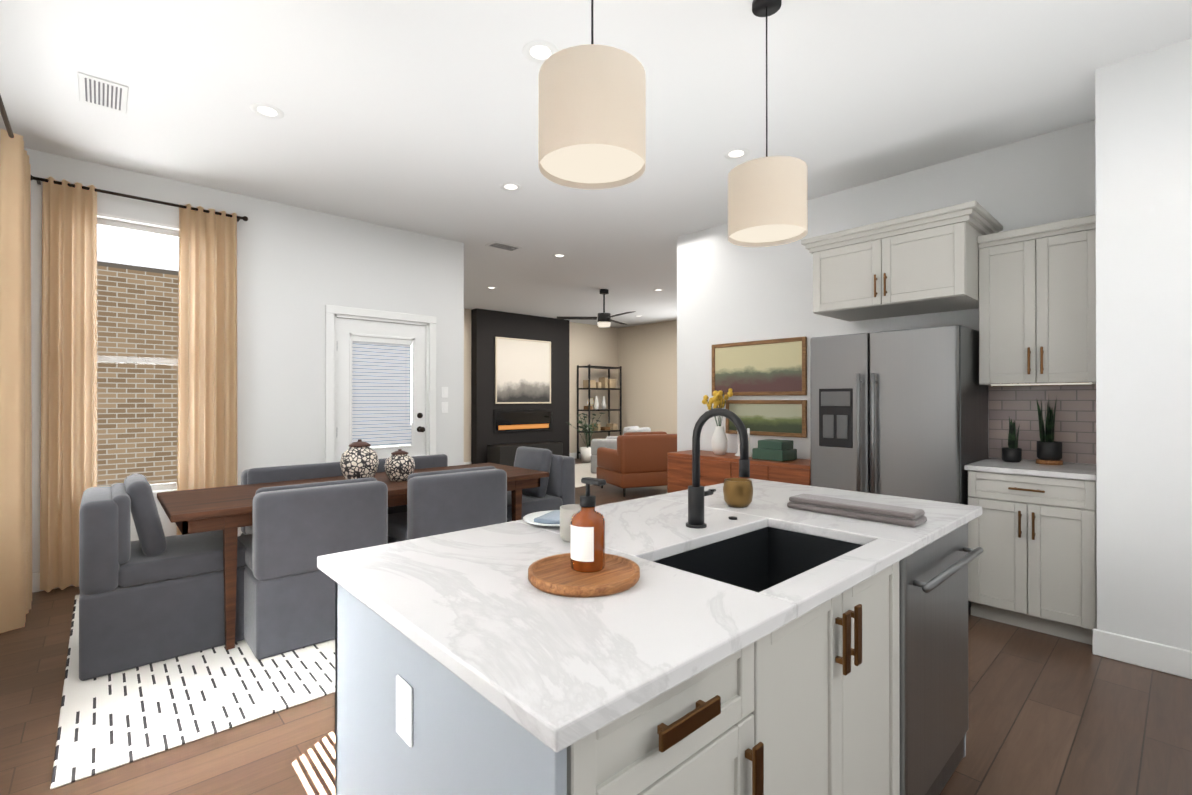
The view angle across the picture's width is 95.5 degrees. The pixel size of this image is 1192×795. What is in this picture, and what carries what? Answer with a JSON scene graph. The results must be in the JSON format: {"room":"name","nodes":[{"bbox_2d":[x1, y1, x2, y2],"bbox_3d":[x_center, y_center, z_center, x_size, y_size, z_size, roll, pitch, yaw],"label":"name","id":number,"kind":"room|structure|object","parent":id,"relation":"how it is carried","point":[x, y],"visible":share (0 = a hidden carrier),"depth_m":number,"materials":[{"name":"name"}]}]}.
{"room":"open-plan kitchen","nodes":[
{"label":"open-plan kitchen","id":0,"kind":"room"},
{"bbox_2d":[24,148,463,572],"bbox_3d":[-2.784,-0.178,4.715,3.540,3.000,0.140,0,0,-42],"label":"wall","id":1,"kind":"structure","parent":0,"point":[298,269],"depth_m":4.72,"materials":[{"name":"white paint"}]},
{"bbox_2d":[32,572,73,592],"bbox_3d":[-3.181,1.256,4.239,1.975,0.130,0.019,0,0,-42],"label":"baseboard","id":2,"kind":"structure","parent":1,"relation":"attached to","point":[35,576],"depth_m":3.67,"materials":[{"name":"white"}]},
{"bbox_2d":[97,212,178,496],"bbox_3d":[-3.419,-0.290,4.107,0.960,2.080,0.180,0,0,-42],"label":"dining room window","id":3,"kind":"structure","parent":1,"relation":"in","point":[125,223],"depth_m":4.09,"materials":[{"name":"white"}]},
{"bbox_2d":[31,175,247,591],"bbox_3d":[-3.323,-0.090,4.016,1.260,2.780,0.162,0,0,-42],"label":"curtain","id":4,"kind":"object","parent":1,"relation":"attached to","point":[207,388],"visible":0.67,"depth_m":3.79,"materials":[{"name":"beige fabric"}]},
{"bbox_2d":[325,305,435,462],"bbox_3d":[-2.088,0.241,5.302,1.070,2.165,0.212,0,0,-42],"label":"door","id":5,"kind":"structure","parent":1,"relation":"attached to","point":[367,379],"depth_m":5.28,"materials":[{"name":"white"}]},
{"bbox_2d":[441,402,447,412],"bbox_3d":[-1.591,0.105,5.704,0.075,0.114,0.010,0,0,-42],"label":"switch plate","id":6,"kind":"object","parent":1,"relation":"attached to","point":[444,405],"depth_m":5.70,"materials":[{"name":"white plastic"}]},
{"bbox_2d":[441,387,447,397],"bbox_3d":[-1.591,-0.055,5.704,0.075,0.114,0.010,0,0,-42],"label":"switch plate","id":7,"kind":"object","parent":1,"relation":"attached to","point":[444,393],"depth_m":5.70,"materials":[{"name":"white plastic"}]},
{"bbox_2d":[381,345,411,446],"bbox_3d":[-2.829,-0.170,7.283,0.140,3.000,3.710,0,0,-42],"label":"window","id":8,"kind":"structure","parent":0,"point":[411,396],"depth_m":6.51,"materials":[{"name":"white paint"}]},
{"bbox_2d":[471,308,568,463],"bbox_3d":[-1.461,-0.158,10.914,2.240,2.999,0.199,0,0,-42],"label":"wall","id":9,"kind":"structure","parent":0,"point":[488,327],"depth_m":10.54,"materials":[{"name":"grey paint"}]},
{"bbox_2d":[495,337,550,403],"bbox_3d":[-1.430,-0.519,10.784,1.330,1.280,0.034,0,0,-42],"label":"framed picture","id":10,"kind":"object","parent":9,"relation":"attached to","point":[522,371],"visible":0.98,"depth_m":10.75,"materials":[{"name":"beige"}]},
{"bbox_2d":[494,409,551,432],"bbox_3d":[-1.429,0.461,10.787,1.400,0.440,0.027,0,0,-42],"label":"fireplace insert","id":11,"kind":"object","parent":9,"relation":"attached to","point":[506,421],"visible":0.96,"depth_m":10.75,"materials":[{"name":"black"}]},
{"bbox_2d":[569,452,580,458],"bbox_3d":[-0.094,1.281,12.283,1.629,0.130,0.019,0,0,-42],"label":"baseboard","id":12,"kind":"structure","parent":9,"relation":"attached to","point":[574,455],"depth_m":11.93,"materials":[{"name":"white"}]},
{"bbox_2d":[464,309,617,461],"bbox_3d":[-1.798,-0.159,10.837,6.460,3.000,0.140,0,0,-42],"label":"wall","id":13,"kind":"structure","parent":0,"point":[593,345],"depth_m":12.13,"materials":[{"name":"beige"}]},
{"bbox_2d":[0,458,1191,794],"bbox_3d":[0.776,1.375,5.502,9.860,0.100,11.480,0,0,-42],"label":"floor","id":14,"kind":"structure","parent":0,"point":[1048,714],"depth_m":2.12,"materials":[{"name":"brown wood"}]},
{"bbox_2d":[50,595,334,788],"bbox_3d":[-1.470,1.313,3.757,3.150,0.012,2.400,0,0,-42],"label":"rug","id":15,"kind":"object","parent":14,"relation":"on","point":[113,720],"visible":0.4,"depth_m":2.35,"materials":[{"name":"white fabric"}]},
{"bbox_2d":[79,473,246,680],"bbox_3d":[-2.318,0.860,2.922,0.670,0.887,0.620,0,0,-42],"label":"dining chair","id":16,"kind":"object","parent":15,"relation":"on","point":[153,594],"visible":0.81,"depth_m":2.65,"materials":[{"name":"grey fabric"}]},
{"bbox_2d":[240,462,343,535],"bbox_3d":[-1.949,0.888,3.652,0.660,0.835,0.670,0,0,-42],"label":"dining chair","id":17,"kind":"object","parent":15,"relation":"on","point":[283,473],"visible":0.08,"depth_m":3.71,"materials":[{"name":"grey fabric"}]},
{"bbox_2d":[238,477,387,659],"bbox_3d":[-1.653,0.887,3.137,0.660,0.835,0.670,0,0,-42],"label":"dining chair","id":18,"kind":"object","parent":15,"relation":"on","point":[289,588],"visible":0.73,"depth_m":2.81,"materials":[{"name":"grey fabric"}]},
{"bbox_2d":[157,463,548,649],"bbox_3d":[-1.488,0.936,3.682,2.280,0.734,0.870,0,0,-42],"label":"dining table","id":19,"kind":"object","parent":15,"relation":"on","point":[228,510],"visible":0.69,"depth_m":2.92,"materials":[{"name":"brown wood"}]},
{"bbox_2d":[340,439,378,479],"bbox_3d":[-1.579,0.423,3.620,0.240,0.289,0.240,0,0,-42],"label":"jar","id":20,"kind":"object","parent":19,"relation":"on","point":[359,458],"visible":0.79,"depth_m":3.54,"materials":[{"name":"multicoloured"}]},
{"bbox_2d":[384,449,414,480],"bbox_3d":[-1.348,0.461,3.723,0.200,0.214,0.200,0,0,-42],"label":"jar","id":21,"kind":"object","parent":19,"relation":"on","point":[399,465],"visible":0.98,"depth_m":3.66,"materials":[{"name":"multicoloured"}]},
{"bbox_2d":[376,454,447,513],"bbox_3d":[-1.352,0.890,4.199,0.660,0.835,0.670,0,0,-42],"label":"dining chair","id":22,"kind":"object","parent":15,"relation":"on","point":[430,461],"visible":0.1,"depth_m":4.37,"materials":[{"name":"grey fabric"}]},
{"bbox_2d":[388,466,506,543],"bbox_3d":[-1.056,0.888,3.684,0.660,0.835,0.670,0,0,-42],"label":"dining chair","id":23,"kind":"object","parent":15,"relation":"on","point":[445,501],"visible":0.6,"depth_m":3.41,"materials":[{"name":"grey fabric"}]},
{"bbox_2d":[507,446,574,521],"bbox_3d":[-0.614,0.865,4.482,0.670,0.887,0.620,0,0,-42],"label":"dining chair","id":24,"kind":"object","parent":15,"relation":"on","point":[555,490],"visible":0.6,"depth_m":4.40,"materials":[{"name":"grey fabric"}]},
{"bbox_2d":[487,441,562,466],"bbox_3d":[-1.348,1.115,10.438,1.450,0.450,0.450,0,0,-42],"label":"media console","id":25,"kind":"object","parent":14,"relation":"on","point":[503,454],"visible":0.52,"depth_m":10.02,"materials":[{"name":"black wood"}]},
{"bbox_2d":[567,413,604,461],"bbox_3d":[-0.162,0.831,11.295,0.877,1.024,0.760,0,0,-42],"label":"potted plant","id":26,"kind":"object","parent":14,"relation":"on","point":[585,452],"visible":1,"depth_m":11.23,"materials":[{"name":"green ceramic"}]},
{"bbox_2d":[575,463,596,487],"bbox_3d":[-0.203,1.331,9.519,3.400,0.012,2.150,0,0,-42],"label":"living room rug","id":27,"kind":"object","parent":14,"relation":"on","point":[583,470],"visible":0.04,"depth_m":9.44,"materials":[{"name":"beige carpet"}]},
{"bbox_2d":[591,426,650,472],"bbox_3d":[0.450,0.919,9.690,0.880,0.810,0.860,0,0,23],"label":"armchair","id":28,"kind":"object","parent":27,"relation":"on","point":[610,442],"visible":0.29,"depth_m":9.41,"materials":[{"name":"white fabric"}]},
{"bbox_2d":[577,364,621,458],"bbox_3d":[0.079,0.320,12.065,0.980,2.050,0.410,0,0,-42],"label":"bookcase","id":29,"kind":"object","parent":14,"relation":"on","point":[606,383],"visible":0.77,"depth_m":11.95,"materials":[{"name":"black metal"}]},
{"bbox_2d":[597,431,676,496],"bbox_3d":[0.611,0.911,7.777,0.960,0.860,0.920,0,0,-22],"label":"leather armchair","id":30,"kind":"object","parent":14,"relation":"on","point":[636,459],"visible":0.75,"depth_m":7.33,"materials":[{"name":"brown leather"}]},
{"bbox_2d":[335,512,982,794],"bbox_3d":[0.371,0.870,1.644,1.918,0.885,0.956,0,0,-42],"label":"kitchen island","id":31,"kind":"object","parent":14,"relation":"on","point":[767,642],"depth_m":1.18,"materials":[{"name":"grey"}]},
{"bbox_2d":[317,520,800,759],"bbox_3d":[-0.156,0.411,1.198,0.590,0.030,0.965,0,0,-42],"label":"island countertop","id":32,"kind":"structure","parent":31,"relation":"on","point":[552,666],"depth_m":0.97,"materials":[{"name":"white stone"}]},
{"bbox_2d":[528,553,639,596],"bbox_3d":[-0.026,0.384,1.187,0.244,0.022,0.244,0,0,-42],"label":"wood tray","id":33,"kind":"object","parent":32,"relation":"on","point":[557,574],"visible":0.94,"depth_m":1.15,"materials":[{"name":"brown wood"}]},
{"bbox_2d":[571,477,605,572],"bbox_3d":[-0.015,0.282,1.215,0.078,0.202,0.089,0,0,-42],"label":"soap bottle","id":34,"kind":"object","parent":33,"relation":"on","point":[587,538],"visible":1,"depth_m":1.19,"materials":[{"name":"orange glass"}]},
{"bbox_2d":[522,496,912,607],"bbox_3d":[0.298,0.412,1.613,0.642,0.030,0.965,0,0,-42],"label":"island countertop","id":35,"kind":"structure","parent":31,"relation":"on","point":[651,525],"depth_m":1.56,"materials":[{"name":"white stone"}]},
{"bbox_2d":[523,510,559,526],"bbox_3d":[-0.124,0.385,1.725,0.216,0.024,0.216,0,0,-42],"label":"plate","id":36,"kind":"object","parent":35,"relation":"on","point":[548,518],"visible":0.48,"depth_m":1.68,"materials":[{"name":"grey"}]},
{"bbox_2d":[560,504,580,541],"bbox_3d":[-0.051,0.351,1.507,0.086,0.090,0.107,0,0,-42],"label":"mug","id":37,"kind":"object","parent":35,"relation":"on","point":[568,511],"visible":0.42,"depth_m":1.48,"materials":[{"name":"grey ceramic"}]},
{"bbox_2d":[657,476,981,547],"bbox_3d":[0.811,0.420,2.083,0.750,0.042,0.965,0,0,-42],"label":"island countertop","id":38,"kind":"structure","parent":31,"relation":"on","point":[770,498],"depth_m":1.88,"materials":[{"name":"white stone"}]},
{"bbox_2d":[723,478,752,507],"bbox_3d":[0.522,0.350,1.991,0.108,0.095,0.108,0,0,-42],"label":"brass cup","id":39,"kind":"object","parent":38,"relation":"on","point":[737,492],"visible":1,"depth_m":1.95,"materials":[{"name":"brown"}]},
{"bbox_2d":[787,494,926,526],"bbox_3d":[0.869,0.376,1.834,0.120,0.042,0.420,0,0,-42],"label":"folded towel","id":40,"kind":"object","parent":38,"relation":"on","point":[894,515],"visible":1,"depth_m":1.78,"materials":[{"name":"grey fabric"}]},
{"bbox_2d":[667,450,810,492],"bbox_3d":[1.307,0.922,4.769,0.448,0.799,1.440,0,0,-42],"label":"sideboard","id":41,"kind":"object","parent":14,"relation":"on","point":[716,469],"visible":0.23,"depth_m":4.71,"materials":[{"name":"brown wood"}]},
{"bbox_2d":[702,388,732,454],"bbox_3d":[1.104,0.217,5.004,0.365,0.610,0.227,0,0,-42],"label":"vase","id":42,"kind":"object","parent":41,"relation":"on","point":[719,441],"visible":0.94,"depth_m":4.95,"materials":[{"name":"white ceramic"}]},
{"bbox_2d":[735,430,739,455],"bbox_3d":[1.278,0.367,4.853,0.069,0.310,0.069,0,0,36],"label":"candlestick","id":43,"kind":"object","parent":41,"relation":"on","point":[738,446],"depth_m":4.84,"materials":[{"name":"white ceramic"}]},
{"bbox_2d":[747,428,751,456],"bbox_3d":[1.346,0.397,4.779,0.069,0.250,0.069,0,0,36],"label":"candlestick","id":44,"kind":"object","parent":41,"relation":"on","point":[748,429],"depth_m":4.77,"materials":[{"name":"white ceramic"}]},
{"bbox_2d":[752,439,796,461],"bbox_3d":[1.507,0.441,4.573,0.240,0.160,0.280,0,0,-42],"label":"box","id":45,"kind":"object","parent":41,"relation":"on","point":[775,450],"visible":0.98,"depth_m":4.49,"materials":[{"name":"green"}]},
{"bbox_2d":[810,325,987,607],"bbox_3d":[2.064,0.444,3.735,0.782,1.750,0.900,0,0,-42],"label":"fridge","id":46,"kind":"object","parent":14,"relation":"on","point":[902,413],"visible":0.71,"depth_m":3.44,"materials":[{"name":"silver metal"}]},
{"bbox_2d":[964,457,1096,644],"bbox_3d":[2.620,0.860,3.224,0.650,0.915,0.580,0,0,-42],"label":"base cabinet","id":47,"kind":"object","parent":14,"relation":"on","point":[1032,531],"visible":0.92,"depth_m":3.01,"materials":[{"name":"grey wood"}]},
{"bbox_2d":[1002,418,1021,461],"bbox_3d":[2.608,0.257,3.400,0.100,0.290,0.100,0,0,-42],"label":"snake plant","id":48,"kind":"object","parent":47,"relation":"on","point":[1012,452],"visible":1,"depth_m":3.38,"materials":[{"name":"green plant"}]},
{"bbox_2d":[1036,398,1062,464],"bbox_3d":[2.744,0.186,3.281,0.126,0.431,0.127,0,0,-42],"label":"snake plant","id":49,"kind":"object","parent":47,"relation":"on","point":[1049,450],"visible":1,"depth_m":3.26,"materials":[{"name":"green plant"}]},
{"bbox_2d":[0,0,1191,327],"bbox_3d":[0.776,-1.725,5.511,9.860,0.100,11.480,0,0,-42],"label":"ceiling","id":50,"kind":"structure","parent":0,"point":[418,116],"depth_m":3.06,"materials":[{"name":"white paint"}]},
{"bbox_2d":[78,72,128,112],"bbox_3d":[-2.725,-1.678,2.998,0.200,0.009,0.360,0,0,-42],"label":"ceiling vent","id":51,"kind":"object","parent":50,"relation":"in","point":[96,91],"depth_m":2.98,"materials":[{"name":"white"}]},
{"bbox_2d":[250,103,283,118],"bbox_3d":[-1.931,-1.681,3.182,0.175,0.004,0.175,0,0,3],"label":"recessed light","id":52,"kind":"object","parent":50,"relation":"in","point":[261,109],"depth_m":3.18,"materials":[{"name":"white"}]},
{"bbox_2d":[485,241,521,251],"bbox_3d":[-1.021,-1.669,5.994,0.360,0.009,0.200,0,0,-42],"label":"ceiling vent","id":53,"kind":"object","parent":50,"relation":"in","point":[494,244],"depth_m":5.98,"materials":[{"name":"white metal"}]},
{"bbox_2d":[500,182,521,190],"bbox_3d":[-0.678,-1.677,4.316,0.175,0.004,0.175,0,0,3],"label":"recessed light","id":54,"kind":"object","parent":50,"relation":"in","point":[508,186],"depth_m":4.31,"materials":[{"name":"white"}]},
{"bbox_2d":[522,40,557,63],"bbox_3d":[-0.271,-1.682,2.641,0.175,0.004,0.175,0,0,3],"label":"recessed light","id":55,"kind":"object","parent":50,"relation":"in","point":[539,51],"depth_m":2.63,"materials":[{"name":"white"}]},
{"bbox_2d":[552,254,566,257],"bbox_3d":[-0.431,-1.671,6.386,0.175,0.004,0.175,0,0,3],"label":"recessed light","id":56,"kind":"object","parent":50,"relation":"in","point":[554,255],"depth_m":6.37,"materials":[{"name":"white"}]},
{"bbox_2d":[539,0,645,188],"bbox_3d":[-0.011,-1.188,1.630,0.320,1.000,0.320,0,0,-42],"label":"pendant light","id":57,"kind":"object","parent":50,"relation":"hanging from","point":[592,116],"visible":1,"depth_m":1.51,"materials":[{"name":"beige"}]},
{"bbox_2d":[557,289,635,326],"bbox_3d":[0.236,-1.381,8.342,1.306,0.570,1.247,0,0,-42],"label":"ceiling fan","id":58,"kind":"object","parent":50,"relation":"hanging from","point":[604,319],"visible":1,"depth_m":8.32,"materials":[{"name":"black metal"}]},
{"bbox_2d":[723,148,748,159],"bbox_3d":[0.967,-1.679,3.733,0.175,0.004,0.175,0,0,3],"label":"recessed light","id":59,"kind":"object","parent":50,"relation":"in","point":[735,153],"depth_m":3.73,"materials":[{"name":"white"}]},
{"bbox_2d":[728,0,806,246],"bbox_3d":[0.727,-1.185,2.305,0.320,1.000,0.320,0,0,-42],"label":"pendant light","id":60,"kind":"object","parent":50,"relation":"hanging from","point":[767,200],"visible":1,"depth_m":2.19,"materials":[{"name":"beige fabric"}]},
{"bbox_2d":[618,320,676,435],"bbox_3d":[2.498,-0.159,10.824,0.140,3.000,5.680,0,0,-42],"label":"wall","id":61,"kind":"structure","parent":0,"point":[647,357],"depth_m":12.14,"materials":[{"name":"beige paint"}]},
{"bbox_2d":[677,120,1095,463],"bbox_3d":[2.005,-0.178,4.489,0.140,3.000,3.280,0,0,-42],"label":"wall","id":62,"kind":"structure","parent":0,"point":[728,291],"depth_m":4.54,"materials":[{"name":"white paint"}]},
{"bbox_2d":[712,336,806,395],"bbox_3d":[1.463,-0.267,4.956,0.029,0.500,0.960,0,0,-42],"label":"art","id":63,"kind":"object","parent":62,"relation":"attached to","point":[774,367],"visible":0.85,"depth_m":4.90,"materials":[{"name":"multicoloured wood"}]},
{"bbox_2d":[725,400,806,437],"bbox_3d":[1.517,0.183,4.895,0.029,0.320,0.800,0,0,-42],"label":"art","id":64,"kind":"object","parent":62,"relation":"attached to","point":[785,418],"visible":0.9,"depth_m":4.84,"materials":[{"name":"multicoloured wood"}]},
{"bbox_2d":[801,201,1002,321],"bbox_3d":[2.100,-0.878,3.772,0.685,0.535,1.070,0,0,-42],"label":"upper cabinet","id":65,"kind":"object","parent":62,"relation":"attached to","point":[927,262],"visible":1,"depth_m":3.52,"materials":[{"name":"grey"}]},
{"bbox_2d":[977,214,1095,385],"bbox_3d":[2.723,-0.544,3.316,0.380,0.936,0.570,0,0,-42],"label":"upper cabinet","id":66,"kind":"object","parent":62,"relation":"attached to","point":[1037,304],"visible":0.88,"depth_m":3.19,"materials":[{"name":"grey wood"}]},
{"bbox_2d":[988,384,1095,463],"bbox_3d":[2.858,0.161,3.451,0.003,0.483,0.590,0,0,-42],"label":"tile backsplash","id":67,"kind":"structure","parent":62,"relation":"attached to","point":[1075,425],"depth_m":3.45,"materials":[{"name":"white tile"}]},
{"bbox_2d":[1095,38,1191,650],"bbox_3d":[3.669,-0.186,2.176,0.810,3.000,2.380,0,0,-42],"label":"wall","id":68,"kind":"structure","parent":0,"point":[1143,121],"depth_m":2.65,"materials":[{"name":"white paint"}]},
{"bbox_2d":[1092,629,1191,678],"bbox_3d":[3.359,1.248,1.898,0.015,0.130,2.396,0,0,-42],"label":"baseboard","id":69,"kind":"structure","parent":68,"relation":"attached to","point":[1146,654],"depth_m":2.64,"materials":[{"name":"white"}]},
{"bbox_3d":[-1.509,-0.190,0.805,0.140,3.000,7.350,0,0,-42],"label":"wall","id":70,"kind":"structure","parent":0,"visible":0},
{"bbox_2d":[0,95,31,632],"bbox_3d":[-2.929,-0.094,2.603,0.190,2.780,2.440,0,0,-42],"label":"curtain","id":71,"kind":"object","parent":70,"relation":"attached to","point":[15,425],"visible":1,"depth_m":3.04,"materials":[{"name":"beige fabric"}]}
]}

